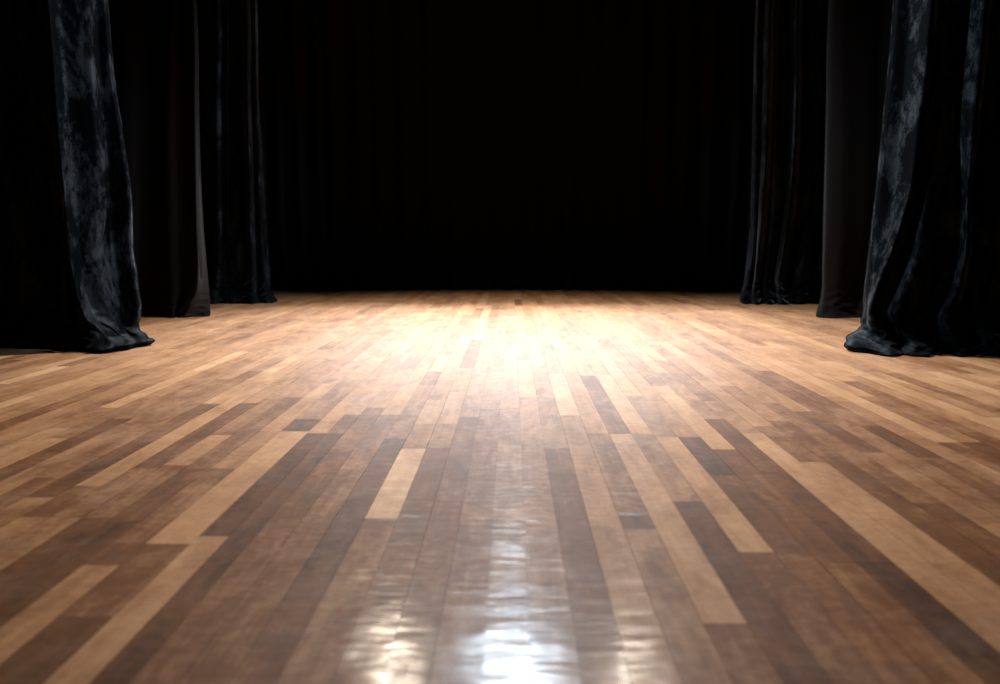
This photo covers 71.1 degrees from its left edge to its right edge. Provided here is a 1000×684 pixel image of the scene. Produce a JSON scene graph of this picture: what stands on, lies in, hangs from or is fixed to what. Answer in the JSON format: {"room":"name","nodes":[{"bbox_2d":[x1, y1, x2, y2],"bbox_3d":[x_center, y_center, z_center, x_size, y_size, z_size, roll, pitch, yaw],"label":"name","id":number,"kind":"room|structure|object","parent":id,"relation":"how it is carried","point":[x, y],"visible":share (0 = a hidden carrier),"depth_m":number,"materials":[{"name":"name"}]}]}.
{"room":"theater stage","nodes":[
{"label":"theater stage","id":0,"kind":"room"},
{"bbox_2d":[0,289,999,683],"bbox_3d":[0.170,0.079,5.164,15.878,0.060,12.800,0,8,1],"label":"floor","id":1,"kind":"structure","parent":0,"point":[312,486],"depth_m":2.18,"materials":[{"name":"brown wood"}]},
{"bbox_2d":[0,0,154,352],"bbox_3d":[-5.231,-3.061,5.000,5.193,6.198,0.530,1,8,6],"label":"stage curtain","id":2,"kind":"object","parent":1,"relation":"on","point":[69,282],"visible":1,"depth_m":5.03,"materials":[{"name":"black fabric"}]},
{"bbox_2d":[108,0,210,317],"bbox_3d":[-4.733,-3.325,6.792,3.595,6.198,0.230,0,8,1],"label":"stage curtain","id":3,"kind":"object","parent":1,"relation":"on","point":[154,42],"visible":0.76,"depth_m":6.96,"materials":[{"name":"black fabric"}]},
{"bbox_2d":[196,0,277,303],"bbox_3d":[-4.220,-3.559,8.378,2.800,6.198,0.334,0,8,0],"label":"stage curtain","id":4,"kind":"object","parent":1,"relation":"on","point":[231,159],"visible":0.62,"depth_m":8.61,"materials":[{"name":"black fabric"}]},
{"bbox_2d":[257,0,755,290],"bbox_3d":[0.203,-4.093,10.632,15.478,6.597,0.308,0,8,1],"label":"curtain","id":5,"kind":"object","parent":1,"relation":"on","point":[407,144],"visible":0.48,"depth_m":10.78,"materials":[{"name":"black fabric"}]},
{"bbox_2d":[739,0,828,304],"bbox_3d":[4.636,-3.535,8.217,3.263,6.198,0.355,0,8,3],"label":"stage curtain","id":6,"kind":"object","parent":1,"relation":"on","point":[784,259],"visible":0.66,"depth_m":8.52,"materials":[{"name":"black fabric"}]},
{"bbox_2d":[816,0,892,317],"bbox_3d":[4.781,-3.313,6.710,3.155,6.198,0.222,0,8,2],"label":"stage curtain","id":7,"kind":"object","parent":1,"relation":"on","point":[858,31],"visible":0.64,"depth_m":6.94,"materials":[{"name":"black fabric"}]},
{"bbox_2d":[844,0,999,356],"bbox_3d":[4.498,-2.986,4.484,4.010,6.198,0.511,0,8,3],"label":"stage curtain","id":8,"kind":"object","parent":1,"relation":"on","point":[932,280],"visible":1,"depth_m":4.90,"materials":[{"name":"black fabric"}]}
]}

